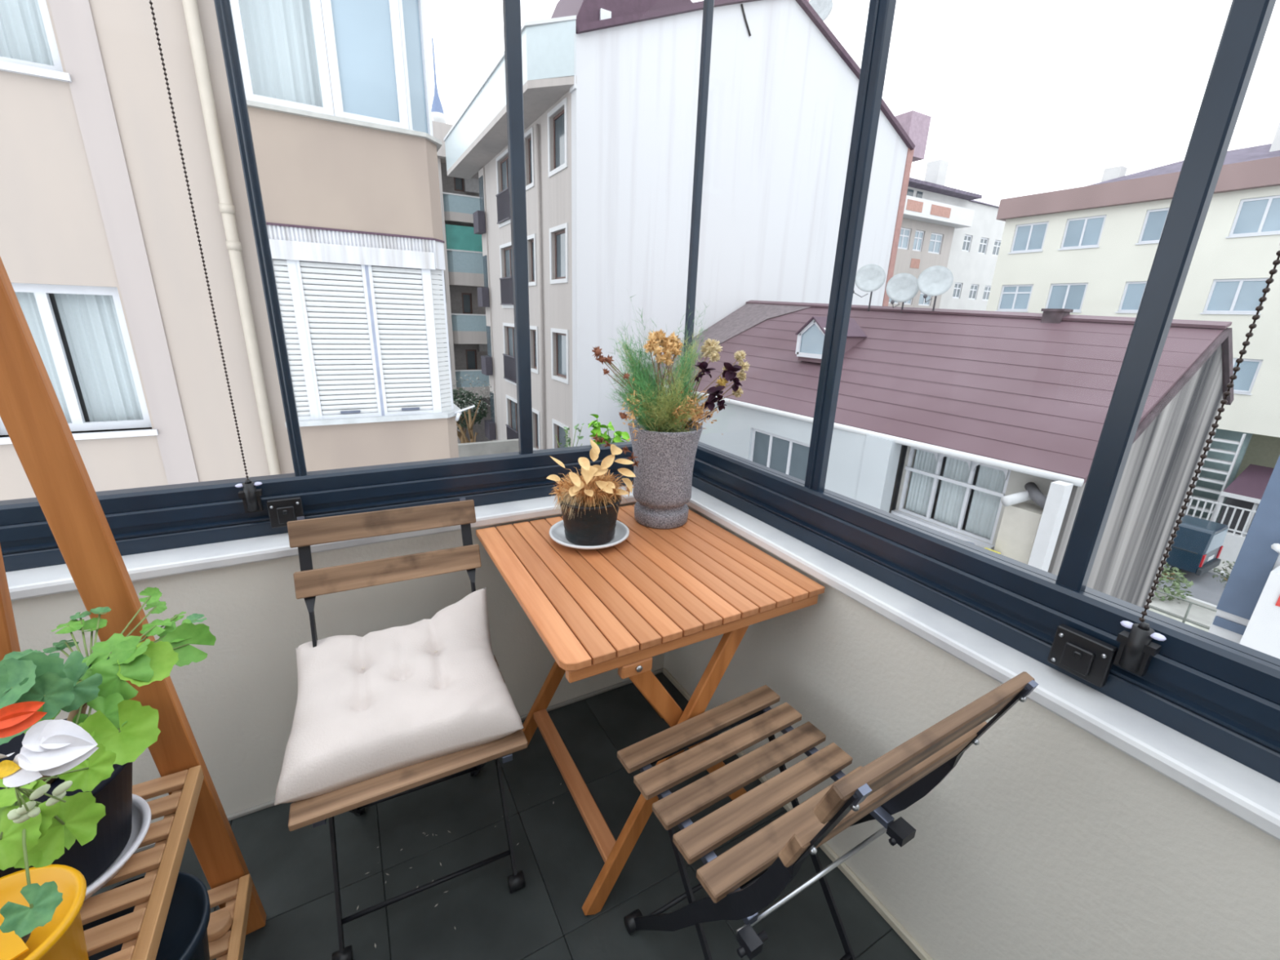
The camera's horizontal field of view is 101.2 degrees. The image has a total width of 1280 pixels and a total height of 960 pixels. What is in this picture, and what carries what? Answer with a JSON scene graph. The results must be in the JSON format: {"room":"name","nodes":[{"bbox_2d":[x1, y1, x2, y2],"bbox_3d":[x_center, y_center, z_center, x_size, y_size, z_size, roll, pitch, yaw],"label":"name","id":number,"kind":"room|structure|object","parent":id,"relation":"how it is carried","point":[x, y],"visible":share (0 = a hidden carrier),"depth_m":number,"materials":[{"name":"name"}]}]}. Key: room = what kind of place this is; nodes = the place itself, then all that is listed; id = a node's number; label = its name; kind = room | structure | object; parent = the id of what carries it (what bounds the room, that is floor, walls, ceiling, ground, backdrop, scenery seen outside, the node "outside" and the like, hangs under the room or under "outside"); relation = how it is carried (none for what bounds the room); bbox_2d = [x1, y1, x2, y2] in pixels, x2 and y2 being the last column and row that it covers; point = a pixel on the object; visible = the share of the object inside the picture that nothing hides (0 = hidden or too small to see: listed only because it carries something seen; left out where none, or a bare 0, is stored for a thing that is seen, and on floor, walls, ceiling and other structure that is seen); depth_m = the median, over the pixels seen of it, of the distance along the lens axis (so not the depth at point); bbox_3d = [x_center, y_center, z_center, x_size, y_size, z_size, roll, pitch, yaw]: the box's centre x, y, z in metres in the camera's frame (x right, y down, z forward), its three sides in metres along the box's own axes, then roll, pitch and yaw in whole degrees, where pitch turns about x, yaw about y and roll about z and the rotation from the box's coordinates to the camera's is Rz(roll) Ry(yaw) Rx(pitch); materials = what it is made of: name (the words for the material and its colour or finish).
{"room":"enclosed balcony","nodes":[
{"label":"enclosed balcony","id":0,"kind":"room"},
{"bbox_2d":[11,502,664,823],"bbox_3d":[-1.036,0.512,1.370,2.872,0.710,0.170,-8,20,-28],"label":"wall","id":1,"kind":"structure","parent":0,"point":[238,703],"depth_m":1.33,"materials":[{"name":"paint"}]},
{"bbox_2d":[0,0,633,572],"bbox_3d":[-1.018,-0.656,1.003,2.832,1.682,0.116,-8,20,-28],"label":"window","id":2,"kind":"structure","parent":1,"relation":"in","point":[140,520],"depth_m":1.29,"materials":[{"name":"metal"}]},
{"bbox_2d":[149,0,248,479],"bbox_3d":[-0.899,-0.673,1.020,0.009,1.417,0.005,-8,20,-28],"label":"chain","id":3,"kind":"object","parent":2,"relation":"hanging from","point":[153,13],"visible":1,"depth_m":1.07,"materials":[{"name":"plastic"}]},
{"bbox_2d":[5,484,692,600],"bbox_3d":[-1.016,0.157,1.267,2.892,0.027,0.222,-8,20,-28],"label":"window sill","id":4,"kind":"structure","parent":1,"relation":"on","point":[55,579],"depth_m":1.21,"materials":[{"name":"stone"}]},
{"bbox_2d":[133,667,663,853],"bbox_3d":[-1.082,0.879,1.356,2.692,0.014,0.012,-8,20,-28],"label":"baseboard","id":5,"kind":"structure","parent":1,"relation":"attached to","point":[249,811],"depth_m":1.77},
{"bbox_3d":[-0.120,0.062,2.018,1.092,0.040,0.240,-8,20,-28],"label":"trim","id":6,"kind":"structure","parent":1,"relation":"attached to","visible":0},
{"bbox_2d":[555,423,584,448],"bbox_3d":[-0.241,-0.053,1.819,0.106,0.289,0.090,-2,18,-12],"label":"potted herb","id":7,"kind":"object","parent":6,"relation":"on","point":[575,428],"visible":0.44,"depth_m":1.80,"materials":[{"name":"plant"}]},
{"bbox_2d":[587,413,630,444],"bbox_3d":[-0.118,-0.085,1.885,0.162,0.321,0.092,-8,20,-28],"label":"potted herb","id":8,"kind":"object","parent":6,"relation":"on","point":[596,425],"visible":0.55,"depth_m":1.85,"materials":[{"name":"plant"}]},
{"bbox_2d":[88,672,920,959],"bbox_3d":[-0.445,1.316,0.399,2.992,0.201,2.861,-8,20,-28],"label":"floor","id":9,"kind":"structure","parent":0,"point":[560,861],"depth_m":1.25,"materials":[{"name":"tile"}]},
{"bbox_2d":[0,256,266,959],"bbox_3d":[-0.767,0.419,0.558,0.346,1.399,0.744,-8,20,-28],"label":"plant stand","id":10,"kind":"object","parent":9,"relation":"on","point":[32,415],"visible":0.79,"depth_m":0.81,"materials":[{"name":"beige wood"}]},
{"bbox_2d":[0,701,115,959],"bbox_3d":[-0.692,0.429,0.572,0.252,0.443,0.169,-1,18,-8],"label":"plant pot","id":11,"kind":"object","parent":10,"relation":"on","point":[41,904],"visible":1,"depth_m":0.56,"materials":[{"name":"yellow plastic"}]},
{"bbox_2d":[84,793,151,901],"bbox_3d":[-0.878,0.574,0.784,0.226,0.029,0.226,-8,20,-28],"label":"saucer","id":12,"kind":"object","parent":10,"relation":"on","point":[141,811],"visible":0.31,"depth_m":0.82,"materials":[{"name":"white ceramic"}]},
{"bbox_2d":[0,586,216,886],"bbox_3d":[-0.827,0.393,0.752,0.368,0.381,0.268,-8,20,-28],"label":"plant pot","id":13,"kind":"object","parent":12,"relation":"on","point":[126,727],"visible":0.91,"depth_m":0.75,"materials":[{"name":"black"}]},
{"bbox_2d":[82,871,210,959],"bbox_3d":[-0.760,0.781,0.781,0.226,0.238,0.226,-8,20,-28],"label":"planter","id":14,"kind":"object","parent":10,"relation":"on","point":[184,934],"visible":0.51,"depth_m":0.81,"materials":[{"name":"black plastic"}]},
{"bbox_2d":[207,910,232,942],"bbox_3d":[-0.790,0.832,0.981,0.044,0.020,0.044,-8,20,-28],"label":"plug","id":15,"kind":"object","parent":10,"relation":"on","point":[220,922],"visible":0.84,"depth_m":0.97,"materials":[{"name":"beige wood"}]},
{"bbox_2d":[286,497,528,959],"bbox_3d":[-0.521,0.526,1.194,0.411,0.823,0.505,-7,20,-26],"label":"folding chair","id":16,"kind":"object","parent":9,"relation":"on","point":[309,583],"visible":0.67,"depth_m":1.20,"materials":[{"name":"brown wood"}]},
{"bbox_2d":[274,586,523,805],"bbox_3d":[-0.512,0.417,1.129,0.425,0.161,0.389,-7,19,-26],"label":"seat cushion","id":17,"kind":"object","parent":16,"relation":"on","point":[375,704],"visible":1,"depth_m":1.06,"materials":[{"name":"beige fabric"}]},
{"bbox_2d":[356,782,561,947],"bbox_3d":[-0.450,0.905,1.364,0.602,0.002,0.458,-8,20,-28],"label":"fallen leaves","id":18,"kind":"object","parent":9,"relation":"on","point":[561,783],"visible":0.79,"depth_m":1.25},
{"bbox_2d":[475,504,824,915],"bbox_3d":[-0.026,0.533,1.440,0.640,0.716,0.664,-8,20,-28],"label":"folding table","id":19,"kind":"object","parent":9,"relation":"on","point":[654,592],"visible":0.77,"depth_m":1.18,"materials":[{"name":"wood"}]},
{"bbox_2d":[549,520,629,549],"bbox_3d":[-0.136,0.147,1.414,0.214,0.027,0.214,-8,20,-28],"label":"saucer","id":20,"kind":"object","parent":19,"relation":"on","point":[557,532],"visible":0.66,"depth_m":1.40,"materials":[{"name":"grey ceramic"}]},
{"bbox_2d":[546,433,639,546],"bbox_3d":[-0.115,0.019,1.374,0.246,0.282,0.233,0,18,-8],"label":"potted plant","id":21,"kind":"object","parent":20,"relation":"on","point":[589,504],"visible":1,"depth_m":1.33,"materials":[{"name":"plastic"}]},
{"bbox_2d":[591,294,750,528],"bbox_3d":[0.080,-0.183,1.460,0.493,0.644,0.250,-9,20,-31],"label":"stone vase","id":22,"kind":"object","parent":19,"relation":"on","point":[664,440],"visible":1,"depth_m":1.43,"materials":[{"name":"stone"}]},
{"bbox_2d":[617,671,1038,959],"bbox_3d":[0.251,0.626,0.966,0.411,0.823,0.505,-8,20,-29],"label":"folding chair","id":23,"kind":"object","parent":9,"relation":"on","point":[891,783],"visible":1,"depth_m":0.92,"materials":[{"name":"brown wood"}]},
{"bbox_2d":[663,506,1279,959],"bbox_3d":[0.800,0.733,0.876,0.170,0.710,2.561,-8,20,-28],"label":"wall","id":24,"kind":"structure","parent":0,"point":[1045,839],"depth_m":0.94,"materials":[{"name":"paint"}]},
{"bbox_2d":[662,667,933,959],"bbox_3d":[0.712,1.074,0.931,0.012,0.022,2.549,-8,20,-28],"label":"baseboard","id":25,"kind":"structure","parent":24,"relation":"attached to","point":[869,896],"depth_m":1.23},
{"bbox_2d":[683,0,1279,782],"bbox_3d":[0.813,-0.451,0.561,0.116,1.682,2.686,-8,20,-28],"label":"window","id":26,"kind":"structure","parent":24,"relation":"in","point":[1222,694],"depth_m":0.86,"materials":[{"name":"metal"}]},
{"bbox_2d":[1138,249,1279,622],"bbox_3d":[0.771,-0.466,0.564,0.007,1.425,0.021,7,18,14],"label":"chain","id":27,"kind":"object","parent":26,"relation":"hanging from","point":[1276,262],"visible":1,"depth_m":0.69,"materials":[{"name":"plastic"}]},
{"bbox_2d":[686,486,1279,840],"bbox_3d":[0.822,0.384,0.758,0.222,0.027,2.538,-8,20,-28],"label":"window sill","id":28,"kind":"structure","parent":24,"relation":"on","point":[1245,793],"depth_m":0.85,"materials":[{"name":"stone"}]},
{"label":"outside","id":29,"kind":"structure","parent":0,"visible":0},
{"bbox_2d":[1157,568,1226,605],"bbox_3d":[7.658,1.800,23.251,115.000,0.300,110.000,-8,20,-28],"label":"ground","id":30,"kind":"structure","parent":29,"point":[1206,588],"depth_m":18.14,"materials":[{"name":"grey concrete"}]},
{"bbox_2d":[0,0,475,500],"bbox_3d":[-8.113,-1.978,6.312,10.305,16.000,7.340,-8,20,-28],"label":"apartment building","id":31,"kind":"structure","parent":30,"relation":"on","point":[100,255],"depth_m":4.73,"materials":[{"name":"beige paint"}]},
{"bbox_2d":[0,0,53,66],"bbox_3d":[-4.775,-3.766,3.954,0.448,1.205,0.020,-8,20,-28],"label":"curtain","id":32,"kind":"object","parent":31,"relation":"hanging from","point":[23,36],"depth_m":4.06,"materials":[{"name":"white fabric"}]},
{"bbox_2d":[14,292,71,422],"bbox_3d":[-5.322,-1.046,4.547,0.448,1.205,0.020,-8,20,-28],"label":"curtain","id":33,"kind":"object","parent":31,"relation":"hanging from","point":[27,300],"depth_m":4.56,"materials":[{"name":"white fabric"}]},
{"bbox_2d":[53,293,143,422],"bbox_3d":[-4.871,-1.107,4.793,0.448,1.205,0.020,-8,20,-28],"label":"curtain","id":34,"kind":"object","parent":31,"relation":"hanging from","point":[91,323],"depth_m":4.77,"materials":[{"name":"white fabric"}]},
{"bbox_2d":[238,0,323,106],"bbox_3d":[-3.103,-3.855,4.524,0.592,1.210,0.020,-8,20,-28],"label":"curtain","id":35,"kind":"object","parent":31,"relation":"hanging from","point":[279,36],"depth_m":4.56,"materials":[{"name":"white fabric"}]},
{"bbox_2d":[276,259,314,420],"bbox_3d":[-3.337,-1.317,5.047,0.170,1.487,0.060,-8,20,-28],"label":"shutter","id":36,"kind":"object","parent":31,"relation":"hanging from","point":[306,393],"depth_m":5.03,"materials":[{"name":"white plastic"}]},
{"bbox_2d":[295,260,382,418],"bbox_3d":[-2.979,-1.365,5.242,0.570,1.487,0.060,-8,20,-28],"label":"shutter","id":37,"kind":"object","parent":31,"relation":"hanging from","point":[367,353],"depth_m":5.21,"materials":[{"name":"white plastic"}]},
{"bbox_2d":[368,265,436,415],"bbox_3d":[-2.478,-1.433,5.514,0.520,1.487,0.060,-8,20,-28],"label":"shutter","id":38,"kind":"object","parent":31,"relation":"hanging from","point":[416,340],"depth_m":5.49,"materials":[{"name":"white plastic"}]},
{"bbox_2d":[430,270,453,409],"bbox_3d":[-2.174,-1.507,5.765,0.009,1.499,0.237,8,19,19],"label":"shutter","id":39,"kind":"object","parent":31,"relation":"hanging from","point":[440,316],"depth_m":5.75,"materials":[{"name":"white plastic"}]},
{"bbox_2d":[431,36,445,123],"bbox_3d":[-19.442,-25.230,52.567,1.400,31.748,1.400,-8,20,-28],"label":"minaret","id":40,"kind":"object","parent":30,"relation":"on","point":[437,109],"visible":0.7,"depth_m":49.05,"materials":[{"name":"blue stone"}]},
{"bbox_2d":[431,115,492,443],"bbox_3d":[-3.658,-5.555,17.002,9.765,16.700,35.692,-7,19,-26],"label":"apartment building","id":41,"kind":"structure","parent":30,"relation":"on","point":[460,198],"depth_m":25.64,"materials":[{"name":"grey paint"}]},
{"bbox_2d":[447,387,488,443],"bbox_3d":[-8.530,-2.030,25.215,2.586,4.718,2.612,-8,20,-28],"label":"tree","id":42,"kind":"object","parent":30,"relation":"on","point":[479,416],"visible":0.45,"depth_m":24.69,"materials":[{"name":"green plant"}]},
{"bbox_2d":[457,438,519,457],"bbox_3d":[-6.287,0.296,20.113,4.050,3.496,0.250,-8,20,-28],"label":"wall","id":43,"kind":"structure","parent":30,"relation":"on","point":[490,447],"depth_m":19.81,"materials":[{"name":"concrete"}]},
{"bbox_2d":[443,0,931,450],"bbox_3d":[1.045,-8.169,22.914,15.300,18.492,12.555,-8,20,-28],"label":"apartment building","id":44,"kind":"structure","parent":30,"relation":"on","point":[611,87],"depth_m":16.03,"materials":[{"name":"white paint"}]},
{"bbox_2d":[632,300,1233,608],"bbox_3d":[5.097,-0.042,13.533,6.055,8.876,11.724,-8,20,-28],"label":"house","id":45,"kind":"structure","parent":30,"relation":"on","point":[982,428],"depth_m":9.28,"materials":[{"name":"red metal"}]},
{"bbox_2d":[795,316,866,363],"bbox_3d":[4.595,-3.364,12.606,1.425,1.032,0.989,-8,20,-28],"label":"dormer","id":46,"kind":"object","parent":45,"relation":"on","point":[811,337],"visible":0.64,"depth_m":12.37,"materials":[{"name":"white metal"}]},
{"bbox_2d":[853,264,885,311],"bbox_3d":[5.738,-4.848,13.306,0.781,1.177,0.363,2,17,1],"label":"satellite dish","id":47,"kind":"object","parent":45,"relation":"on","point":[869,277],"visible":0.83,"depth_m":13.27,"materials":[{"name":"white metal"}]},
{"bbox_2d":[885,272,918,312],"bbox_3d":[6.232,-4.459,12.543,0.673,0.928,0.424,-1,18,-9],"label":"satellite dish","id":48,"kind":"object","parent":45,"relation":"on","point":[901,287],"visible":0.98,"depth_m":12.56,"materials":[{"name":"white metal"}]},
{"bbox_2d":[905,449,943,516],"bbox_3d":[5.157,0.032,9.537,0.020,1.220,0.517,-8,20,-28],"label":"curtain","id":49,"kind":"object","parent":45,"relation":"hanging from","point":[921,486],"depth_m":9.59,"materials":[{"name":"white fabric"}]},
{"bbox_2d":[916,265,953,314],"bbox_3d":[6.620,-4.295,11.868,0.648,1.048,0.461,0,18,-7],"label":"satellite dish","id":50,"kind":"object","parent":45,"relation":"on","point":[934,281],"visible":1,"depth_m":11.86,"materials":[{"name":"white metal"}]},
{"bbox_2d":[933,457,972,527],"bbox_3d":[5.433,0.190,9.069,0.020,1.220,0.517,-8,20,-28],"label":"curtain","id":51,"kind":"object","parent":45,"relation":"hanging from","point":[951,496],"depth_m":9.11,"materials":[{"name":"white fabric"}]},
{"bbox_2d":[964,465,1005,538],"bbox_3d":[5.709,0.348,8.600,0.020,1.220,0.517,-8,20,-28],"label":"curtain","id":52,"kind":"object","parent":45,"relation":"hanging from","point":[984,508],"depth_m":8.65,"materials":[{"name":"white fabric"}]},
{"bbox_2d":[983,547,1000,554],"bbox_3d":[5.295,1.396,8.064,0.180,0.665,0.220,-8,20,-28],"label":"bucket","id":53,"kind":"object","parent":45,"relation":"on","point":[984,548],"visible":0.14,"depth_m":7.99,"materials":[{"name":"yellow plastic"}]},
{"bbox_2d":[1040,308,1073,323],"bbox_3d":[7.999,-3.131,10.121,0.360,0.314,0.380,-8,20,-28],"label":"chimney","id":54,"kind":"object","parent":45,"relation":"on","point":[1049,315],"visible":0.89,"depth_m":10.01,"materials":[{"name":"metal"}]},
{"bbox_2d":[888,159,1005,311],"bbox_3d":[20.835,-14.339,43.163,17.700,19.400,10.920,-8,20,-28],"label":"apartment building","id":55,"kind":"structure","parent":30,"relation":"on","point":[942,225],"depth_m":37.46,"materials":[{"name":"white paint"}]},
{"bbox_2d":[986,122,1279,522],"bbox_3d":[28.723,-5.423,20.610,9.650,16.500,25.500,-8,20,-28],"label":"apartment building","id":56,"kind":"structure","parent":30,"relation":"on","point":[1089,250],"depth_m":22.36,"materials":[{"name":"beige paint"}]},
{"bbox_2d":[1151,562,1194,600],"bbox_3d":[16.920,3.373,17.321,1.965,1.478,2.010,-8,20,-28],"label":"bush","id":57,"kind":"object","parent":30,"relation":"on","point":[1176,584],"visible":0.34,"depth_m":16.81,"materials":[{"name":"green plant"}]},
{"bbox_2d":[1147,587,1217,631],"bbox_3d":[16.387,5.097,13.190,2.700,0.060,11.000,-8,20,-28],"label":"garden path","id":58,"kind":"structure","parent":30,"relation":"on","point":[1149,609],"depth_m":15.88,"materials":[{"name":"beige concrete"}]},
{"bbox_2d":[1149,590,1217,629],"bbox_3d":[15.674,3.944,15.161,0.056,1.024,3.200,-8,20,-28],"label":"barrier","id":59,"kind":"object","parent":58,"relation":"on","point":[1184,618],"visible":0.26,"depth_m":15.08,"materials":[{"name":"grey metal"}]},
{"bbox_2d":[1156,585,1217,607],"bbox_3d":[19.066,4.538,15.185,0.200,0.110,44.000,-8,20,-28],"label":"kerb","id":60,"kind":"object","parent":30,"relation":"on","point":[1188,597],"depth_m":17.00,"materials":[{"name":"white paint"}]},
{"bbox_2d":[1161,514,1228,576],"bbox_3d":[19.060,1.968,20.300,1.910,1.925,4.600,-8,20,-28],"label":"van","id":61,"kind":"object","parent":30,"relation":"on","point":[1197,548],"visible":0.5,"depth_m":18.38,"materials":[{"name":"blue paint"}]},
{"bbox_2d":[1199,554,1206,567],"bbox_3d":[19.388,2.780,18.150,0.150,0.460,0.130,-8,20,-28],"label":"tail light","id":62,"kind":"object","parent":61,"relation":"attached to","point":[1202,557],"depth_m":18.08,"materials":[{"name":"red plastic"}]},
{"bbox_2d":[1216,546,1223,558],"bbox_3d":[20.836,2.584,18.938,0.150,0.460,0.130,-8,20,-28],"label":"tail light","id":63,"kind":"object","parent":61,"relation":"attached to","point":[1221,547],"depth_m":18.86,"materials":[{"name":"red plastic"}]},
{"bbox_2d":[1208,568,1230,577],"bbox_3d":[22.355,4.087,16.973,0.240,0.120,44.000,-8,20,-28],"label":"kerb","id":64,"kind":"object","parent":30,"relation":"on","point":[1211,571],"depth_m":19.08,"materials":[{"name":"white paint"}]},
{"bbox_2d":[1185,496,1256,562],"bbox_3d":[23.275,2.602,18.345,0.400,2.190,12.200,-8,20,-28],"label":"railing","id":65,"kind":"object","parent":30,"relation":"on","point":[1233,543],"visible":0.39,"depth_m":19.84,"materials":[{"name":"white metal"}]},
{"bbox_2d":[1212,560,1235,587],"bbox_3d":[18.075,3.335,15.869,1.486,1.933,1.399,-8,20,-28],"label":"sapling","id":66,"kind":"object","parent":30,"relation":"on","point":[1224,579],"visible":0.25,"depth_m":15.99,"materials":[{"name":"green plant"}]},
{"bbox_2d":[1214,558,1234,573],"bbox_3d":[23.057,3.982,17.352,1.350,0.140,44.000,-8,20,-28],"label":"pavement","id":67,"kind":"structure","parent":30,"relation":"on","point":[1220,566],"depth_m":19.46,"materials":[{"name":"concrete"}]},
{"bbox_2d":[1211,464,1274,536],"bbox_3d":[25.570,2.086,18.362,2.460,3.320,7.276,-8,20,-28],"label":"lean to","id":68,"kind":"object","parent":30,"relation":"on","point":[1247,490],"visible":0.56,"depth_m":20.74,"materials":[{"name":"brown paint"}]},
{"bbox_2d":[1208,454,1279,658],"bbox_3d":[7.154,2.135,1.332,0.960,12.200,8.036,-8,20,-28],"label":"apartment building","id":69,"kind":"structure","parent":30,"relation":"on","point":[1247,614],"depth_m":4.33,"materials":[{"name":"white paint"}]},
{"bbox_2d":[1271,543,1279,553],"bbox_3d":[5.122,0.552,4.209,0.144,0.105,0.060,-4,19,-19],"label":"wall spotlight","id":70,"kind":"object","parent":69,"relation":"attached to","point":[1275,548],"depth_m":4.19,"materials":[{"name":"white paint"}]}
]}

